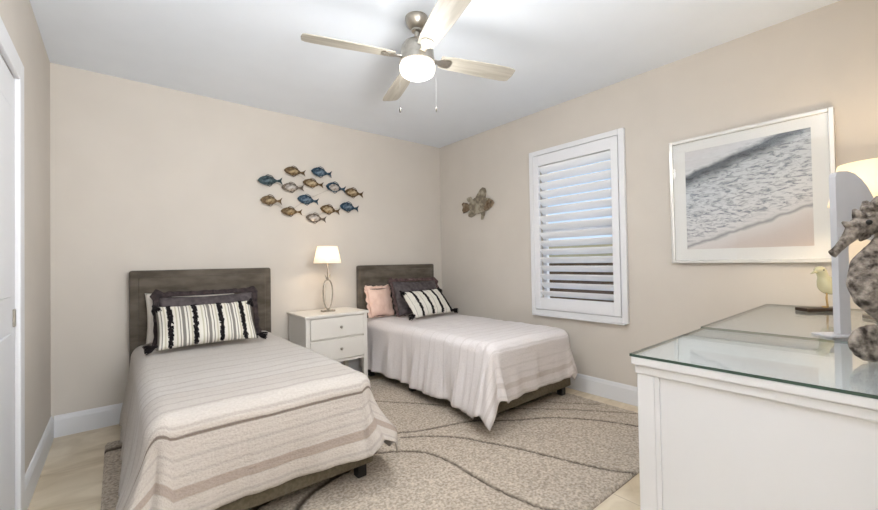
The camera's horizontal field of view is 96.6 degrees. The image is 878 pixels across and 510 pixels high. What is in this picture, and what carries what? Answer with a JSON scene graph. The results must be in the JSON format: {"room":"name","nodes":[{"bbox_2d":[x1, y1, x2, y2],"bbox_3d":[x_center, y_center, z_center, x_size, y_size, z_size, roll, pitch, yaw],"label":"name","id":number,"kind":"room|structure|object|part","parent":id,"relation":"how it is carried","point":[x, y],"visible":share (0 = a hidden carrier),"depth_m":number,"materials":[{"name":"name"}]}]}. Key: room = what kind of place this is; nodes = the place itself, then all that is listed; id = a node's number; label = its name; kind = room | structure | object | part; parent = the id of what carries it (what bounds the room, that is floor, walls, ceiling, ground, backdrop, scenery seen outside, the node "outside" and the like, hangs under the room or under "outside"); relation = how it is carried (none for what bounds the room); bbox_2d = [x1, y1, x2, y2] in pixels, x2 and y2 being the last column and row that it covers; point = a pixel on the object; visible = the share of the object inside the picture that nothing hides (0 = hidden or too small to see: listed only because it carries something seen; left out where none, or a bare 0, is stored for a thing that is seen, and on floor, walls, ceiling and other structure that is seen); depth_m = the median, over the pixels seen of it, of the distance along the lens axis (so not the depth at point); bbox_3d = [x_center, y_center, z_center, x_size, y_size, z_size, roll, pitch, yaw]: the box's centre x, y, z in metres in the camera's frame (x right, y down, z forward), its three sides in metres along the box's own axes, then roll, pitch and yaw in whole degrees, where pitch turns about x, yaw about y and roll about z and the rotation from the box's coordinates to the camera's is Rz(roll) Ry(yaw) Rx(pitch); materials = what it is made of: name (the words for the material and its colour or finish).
{"room":"bedroom","nodes":[
{"label":"bedroom","id":0,"kind":"room"},
{"bbox_2d":[0,0,50,473],"bbox_3d":[-0.960,-0.102,0.508,0.150,2.500,5.300,0,-1,-39],"label":"wall","id":1,"kind":"structure","parent":0,"point":[18,17],"depth_m":2.12,"materials":[{"name":"paint"}]},
{"bbox_2d":[0,54,15,509],"bbox_3d":[-1.558,0.199,1.341,0.043,1.930,0.846,0,-1,-39],"label":"door","id":2,"kind":"structure","parent":1,"relation":"in","point":[7,82],"depth_m":1.54,"materials":[{"name":"white paint"}]},
{"bbox_3d":[-1.785,0.265,1.645,0.008,0.075,0.025,0,-1,-39],"label":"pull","id":3,"kind":"part","parent":2,"relation":"part of","materials":[{"name":"silver metal"}]},
{"bbox_2d":[0,17,24,509],"bbox_3d":[-1.544,0.151,1.354,0.020,2.040,1.050,0,-1,-39],"label":"trim","id":4,"kind":"structure","parent":1,"relation":"attached to","point":[8,51],"depth_m":1.69,"materials":[{"name":"white paint"}]},
{"bbox_2d":[25,416,53,509],"bbox_3d":[-2.216,1.125,2.174,0.016,0.142,1.075,0,-1,-39],"label":"baseboard","id":5,"kind":"structure","parent":1,"relation":"attached to","point":[32,475],"depth_m":2.08,"materials":[{"name":"white paint"}]},
{"bbox_2d":[50,62,441,418],"bbox_3d":[-1.325,-0.046,3.735,3.684,2.500,0.150,0,-1,-39],"label":"wall","id":6,"kind":"structure","parent":0,"point":[143,176],"depth_m":3.12,"materials":[{"name":"paint"}]},
{"bbox_2d":[54,358,362,437],"bbox_3d":[-1.252,1.131,3.653,3.352,0.142,0.016,0,-1,-39],"label":"baseboard","id":7,"kind":"structure","parent":6,"relation":"attached to","point":[105,416],"depth_m":2.70,"materials":[{"name":"white paint"}]},
{"bbox_2d":[258,166,363,223],"bbox_3d":[-1.185,-0.575,3.737,1.032,0.556,0.049,0,-1,-39],"label":"wall sculpture","id":8,"kind":"object","parent":6,"relation":"attached to","point":[266,180],"visible":1,"depth_m":3.69,"materials":[{"name":"metal"}]},
{"bbox_2d":[28,372,639,509],"bbox_3d":[0.428,1.201,1.611,3.684,0.120,5.600,0,-1,-39],"label":"floor","id":9,"kind":"structure","parent":0,"point":[71,477],"depth_m":2.12,"materials":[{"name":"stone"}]},
{"bbox_2d":[129,268,372,509],"bbox_3d":[-1.287,0.637,2.430,0.966,1.092,1.847,0,-1,-39],"label":"twin bed","id":10,"kind":"object","parent":9,"relation":"on","point":[142,282],"visible":0.24,"depth_m":2.84,"materials":[{"name":"dark gray-brown wood"},{"name":"black plastic"}]},
{"bbox_3d":[-1.844,0.533,3.107,0.966,0.842,0.098,0,-1,-39],"label":"headboard","id":11,"kind":"part","parent":10,"relation":"part of","materials":[{"name":"brown wood"}]},
{"bbox_2d":[116,331,397,509],"bbox_3d":[-1.196,0.871,2.373,1.212,0.515,1.866,0,-1,-37],"label":"bedspread","id":12,"kind":"object","parent":10,"relation":"on","point":[208,426],"visible":0.94,"depth_m":1.74,"materials":[{"name":"fabric"}]},
{"bbox_2d":[145,293,233,344],"bbox_3d":[-1.848,0.448,2.942,0.128,0.354,0.583,-2,-1,45],"label":"bed pillow","id":13,"kind":"object","parent":12,"relation":"on","point":[150,336],"visible":0.08,"depth_m":2.77,"materials":[{"name":"white fabric"}]},
{"bbox_2d":[142,298,267,354],"bbox_3d":[-1.598,0.475,2.709,0.738,0.294,0.238,0,-1,-39],"label":"lumbar pillow","id":14,"kind":"object","parent":12,"relation":"on","point":[177,326],"visible":1,"depth_m":2.64,"materials":[{"name":"white fabric"}]},
{"bbox_2d":[150,286,261,345],"bbox_3d":[-1.702,0.431,2.900,0.707,0.387,0.154,0,-1,-40],"label":"sham pillow","id":15,"kind":"object","parent":12,"relation":"on","point":[160,299],"visible":0.42,"depth_m":2.90,"materials":[{"name":"grey fabric"}]},
{"bbox_3d":[-0.409,1.101,2.026,0.050,0.078,0.050,0,-1,-39],"label":"leg","id":16,"kind":"part","parent":10,"relation":"part of","materials":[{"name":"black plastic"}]},
{"bbox_2d":[287,307,368,376],"bbox_3d":[-0.996,0.853,3.540,0.590,0.685,0.468,0,-1,-39],"label":"nightstand","id":17,"kind":"object","parent":9,"relation":"on","point":[339,335],"visible":0.76,"depth_m":3.40,"materials":[{"name":"white paint"}]},
{"bbox_3d":[-1.086,0.850,3.232,0.036,0.641,0.036,0,-1,-39],"label":"leg","id":18,"kind":"part","parent":17,"relation":"part of","materials":[{"name":"white paint"}]},
{"bbox_2d":[313,246,340,311],"bbox_3d":[-1.005,0.216,3.531,0.244,0.587,0.244,0,-1,-39],"label":"table lamp","id":19,"kind":"object","parent":17,"relation":"on","point":[324,254],"visible":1,"depth_m":3.48,"materials":[{"name":"white fabric"}]},
{"bbox_3d":[-1.009,-0.002,3.534,0.244,0.151,0.244,0,-1,-39],"label":"lamp shade","id":20,"kind":"part","parent":19,"relation":"part of","materials":[{"name":"white fabric"}]},
{"bbox_3d":[-1.004,0.269,3.530,0.102,0.458,0.019,0,-1,-39],"label":"fish stem","id":21,"kind":"part","parent":19,"relation":"part of","materials":[{"name":"clear glass"}]},
{"bbox_3d":[-0.876,0.625,3.393,0.490,0.172,0.019,0,-1,-39],"label":"drawer","id":22,"kind":"part","parent":17,"relation":"part of","materials":[{"name":"white paint"}]},
{"bbox_3d":[-0.873,0.813,3.390,0.490,0.172,0.019,0,-1,-39],"label":"drawer","id":23,"kind":"part","parent":17,"relation":"part of","materials":[{"name":"white paint"}]},
{"bbox_3d":[-0.676,0.848,3.568,0.036,0.641,0.036,0,-1,-39],"label":"leg","id":24,"kind":"part","parent":17,"relation":"part of","materials":[{"name":"white paint"}]},
{"bbox_2d":[101,377,639,509],"bbox_3d":[-0.230,1.155,2.495,2.935,0.020,2.320,0,-1,-39],"label":"area rug","id":25,"kind":"object","parent":9,"relation":"on","point":[551,451],"visible":0.38,"depth_m":2.14,"materials":[{"name":"beige carpet"}]},
{"bbox_2d":[356,264,570,422],"bbox_3d":[0.115,0.630,3.582,0.962,1.092,1.847,0,-1,-39],"label":"twin bed","id":26,"kind":"object","parent":9,"relation":"on","point":[368,275],"visible":0.24,"depth_m":3.98,"materials":[{"name":"grey-brown stained wood"},{"name":"black plastic"}]},
{"bbox_3d":[-0.672,1.145,3.881,0.050,0.100,0.050,0,-1,-39],"label":"leg","id":27,"kind":"part","parent":26,"relation":"part of","materials":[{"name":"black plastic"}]},
{"bbox_3d":[-0.443,0.525,4.260,0.962,0.842,0.098,0,-1,-39],"label":"headboard","id":28,"kind":"part","parent":26,"relation":"part of","materials":[{"name":"brown wood"}]},
{"bbox_2d":[360,313,576,430],"bbox_3d":[0.151,0.848,3.456,1.149,0.486,1.875,0,-1,-39],"label":"bedspread","id":29,"kind":"object","parent":26,"relation":"on","point":[474,363],"visible":0.94,"depth_m":2.95,"materials":[{"name":"fabric"}]},
{"bbox_2d":[364,284,393,317],"bbox_3d":[-0.600,0.461,3.951,0.347,0.328,0.122,0,-1,-44],"label":"sham pillow","id":30,"kind":"object","parent":29,"relation":"on","point":[379,301],"visible":1,"depth_m":3.91,"materials":[{"name":"pink fabric"}]},
{"bbox_2d":[388,277,438,316],"bbox_3d":[-0.226,0.421,4.123,0.642,0.403,0.174,0,-1,-39],"label":"sham pillow","id":31,"kind":"object","parent":29,"relation":"on","point":[402,308],"visible":0.47,"depth_m":4.01,"materials":[{"name":"grey fabric"}]},
{"bbox_2d":[399,287,457,320],"bbox_3d":[-0.108,0.479,3.932,0.242,0.272,0.678,-2,-1,44],"label":"lumbar pillow","id":32,"kind":"object","parent":29,"relation":"on","point":[421,303],"visible":1,"depth_m":3.85,"materials":[{"name":"white fabric"}]},
{"bbox_3d":[0.993,1.094,3.179,0.050,0.078,0.050,0,-1,-39],"label":"leg","id":33,"kind":"part","parent":26,"relation":"part of","materials":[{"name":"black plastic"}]},
{"bbox_2d":[631,323,877,509],"bbox_3d":[1.477,0.710,1.540,1.810,0.822,0.636,0,-1,-39],"label":"dresser","id":34,"kind":"object","parent":9,"relation":"on","point":[709,439],"visible":0.92,"depth_m":1.02,"materials":[{"name":"white paint"}]},
{"bbox_3d":[0.645,0.744,1.185,0.050,0.772,0.050,0,-1,-39],"label":"corner post","id":35,"kind":"part","parent":34,"relation":"part of","materials":[{"name":"grey paint"}]},
{"bbox_3d":[0.647,0.698,1.146,0.006,0.680,0.014,0,-1,-39],"label":"panel moulding","id":36,"kind":"part","parent":34,"relation":"part of","materials":[{"name":"grey paint"}]},
{"bbox_2d":[629,327,877,398],"bbox_3d":[1.034,0.297,1.172,0.667,0.008,0.612,0,-1,-39],"label":"glass","id":37,"kind":"object","parent":34,"relation":"on","point":[633,354],"visible":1,"depth_m":1.07,"materials":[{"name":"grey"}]},
{"bbox_2d":[828,196,877,361],"bbox_3d":[1.181,0.064,1.056,0.241,0.449,0.084,-1,-1,-12],"label":"sculpture","id":38,"kind":"object","parent":37,"relation":"on","point":[862,276],"visible":1,"depth_m":1.05,"materials":[{"name":"stone"}]},
{"bbox_2d":[701,304,877,341],"bbox_3d":[1.732,0.293,1.754,1.140,0.008,0.625,0,-1,-39],"label":"glass","id":39,"kind":"object","parent":34,"relation":"on","point":[766,314],"visible":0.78,"depth_m":1.79,"materials":[{"name":"clear glass"}]},
{"bbox_2d":[795,266,832,311],"bbox_3d":[1.981,0.173,2.023,0.228,0.230,0.085,-1,-1,0],"label":"bird figurine","id":40,"kind":"object","parent":39,"relation":"on","point":[824,281],"visible":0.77,"depth_m":2.01,"materials":[{"name":"brown wood"}]},
{"bbox_3d":[1.989,0.228,2.010,0.025,0.087,0.024,-1,-1,0],"label":"leg","id":41,"kind":"part","parent":40,"relation":"part of","materials":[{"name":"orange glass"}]},
{"bbox_2d":[811,171,873,337],"bbox_3d":[1.469,-0.005,1.401,0.220,0.587,0.080,-1,-1,0],"label":"stand","id":42,"kind":"object","parent":39,"relation":"on","point":[847,191],"visible":0.69,"depth_m":1.39,"materials":[{"name":"grey paint"}]},
{"bbox_3d":[1.498,-0.009,1.401,0.163,0.580,0.024,-1,-1,0],"label":"stand frame","id":43,"kind":"part","parent":42,"relation":"part of","materials":[{"name":"grey paint"}]},
{"bbox_2d":[827,158,877,318],"bbox_3d":[1.982,-0.066,1.747,0.344,0.699,0.344,0,-1,-39],"label":"table lamp","id":44,"kind":"object","parent":39,"relation":"on","point":[867,170],"visible":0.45,"depth_m":1.69,"materials":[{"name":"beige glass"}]},
{"bbox_3d":[1.977,-0.323,1.751,0.344,0.185,0.344,0,-1,-39],"label":"lamp shade","id":45,"kind":"part","parent":44,"relation":"part of","materials":[{"name":"white fabric"}]},
{"bbox_2d":[30,0,839,147],"bbox_3d":[0.382,-1.418,1.651,3.684,0.120,5.600,0,-1,-39],"label":"ceiling","id":46,"kind":"structure","parent":0,"point":[253,53],"depth_m":2.50,"materials":[{"name":"paint"}]},
{"bbox_2d":[301,0,514,112],"bbox_3d":[-0.122,-1.070,2.210,0.937,0.542,0.937,-1,-1,23],"label":"ceiling fan","id":47,"kind":"object","parent":46,"relation":"hanging from","point":[418,62],"visible":1,"depth_m":2.14,"materials":[{"name":"silver metal"}]},
{"bbox_3d":[-0.475,-1.109,2.071,0.487,0.006,0.126,-1,11,-21],"label":"blade","id":48,"kind":"part","parent":47,"relation":"part of","materials":[{"name":"beige wood"}]},
{"bbox_3d":[-0.262,-1.105,2.562,0.126,0.006,0.487,-14,4,-21],"label":"blade","id":49,"kind":"part","parent":47,"relation":"part of","materials":[{"name":"brown wood"}]},
{"bbox_3d":[0.016,-1.121,1.859,0.126,0.006,0.487,12,-6,-21],"label":"blade","id":50,"kind":"part","parent":47,"relation":"part of","materials":[{"name":"beige wood"}]},
{"bbox_3d":[0.229,-1.117,2.350,0.487,0.006,0.126,-1,-13,-21],"label":"blade","id":51,"kind":"part","parent":47,"relation":"part of","materials":[{"name":"brown wood"}]},
{"bbox_2d":[440,0,877,386],"bbox_3d":[1.312,-0.099,3.309,0.150,2.500,3.860,0,-1,-39],"label":"wall","id":52,"kind":"structure","parent":0,"point":[826,56],"depth_m":2.83,"materials":[{"name":"paint"}]},
{"bbox_2d":[462,187,493,219],"bbox_3d":[0.419,-0.550,4.252,0.030,0.347,0.498,0,-1,-38],"label":"wall ornament","id":53,"kind":"object","parent":52,"relation":"attached to","point":[480,203],"visible":1,"depth_m":4.22,"materials":[{"name":"metal"}]},
{"bbox_2d":[529,128,629,324],"bbox_3d":[1.206,-0.212,3.394,0.185,1.523,0.897,0,-1,-39],"label":"window","id":54,"kind":"structure","parent":52,"relation":"in","point":[625,319],"depth_m":3.18,"materials":[{"name":"white paint"}]},
{"bbox_3d":[1.262,-0.226,3.440,0.040,1.358,0.808,0,-1,-39],"label":"sash","id":55,"kind":"part","parent":54,"relation":"part of","materials":[{"name":"white paint"}]},
{"bbox_2d":[533,135,621,316],"bbox_3d":[1.166,-0.217,3.361,0.062,1.411,0.797,0,-1,-39],"label":"window shutter","id":56,"kind":"object","parent":54,"relation":"attached to","point":[614,308],"visible":1,"depth_m":3.32,"materials":[{"name":"white wood"}]},
{"bbox_2d":[567,373,637,406],"bbox_3d":[1.231,1.081,3.284,0.016,0.142,3.740,0,-1,-39],"label":"baseboard","id":57,"kind":"structure","parent":52,"relation":"attached to","point":[628,394],"depth_m":3.14,"materials":[{"name":"white paint"}]},
{"bbox_2d":[669,107,835,262],"bbox_3d":[1.901,-0.374,2.446,0.033,0.849,0.824,0,-1,-39],"label":"framed picture","id":58,"kind":"object","parent":52,"relation":"attached to","point":[759,192],"visible":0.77,"depth_m":2.40,"materials":[{"name":"silver metal"}]},
{"bbox_2d":[685,127,813,248],"bbox_3d":[1.901,-0.380,2.447,0.001,0.669,0.634,0,-1,-39],"label":"print","id":59,"kind":"object","parent":58,"relation":"attached to","point":[755,191],"depth_m":2.41},
{"label":"outside","id":60,"kind":"structure","parent":0,"visible":0},
{"bbox_3d":[13.029,1.489,12.806,29.700,0.200,32.000,0,-1,-39],"label":"ground","id":61,"kind":"structure","parent":60,"visible":0},
{"bbox_2d":[549,244,612,256],"bbox_3d":[6.039,0.530,5.792,0.200,1.750,22.000,0,-1,-39],"label":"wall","id":62,"kind":"structure","parent":61,"relation":"on","point":[600,245],"depth_m":8.99,"materials":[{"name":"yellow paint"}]},
{"bbox_2d":[549,263,613,301],"bbox_3d":[5.773,0.747,5.566,0.100,1.320,22.000,0,-1,-39],"label":"fence","id":63,"kind":"object","parent":61,"relation":"on","point":[550,264],"depth_m":8.65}
]}

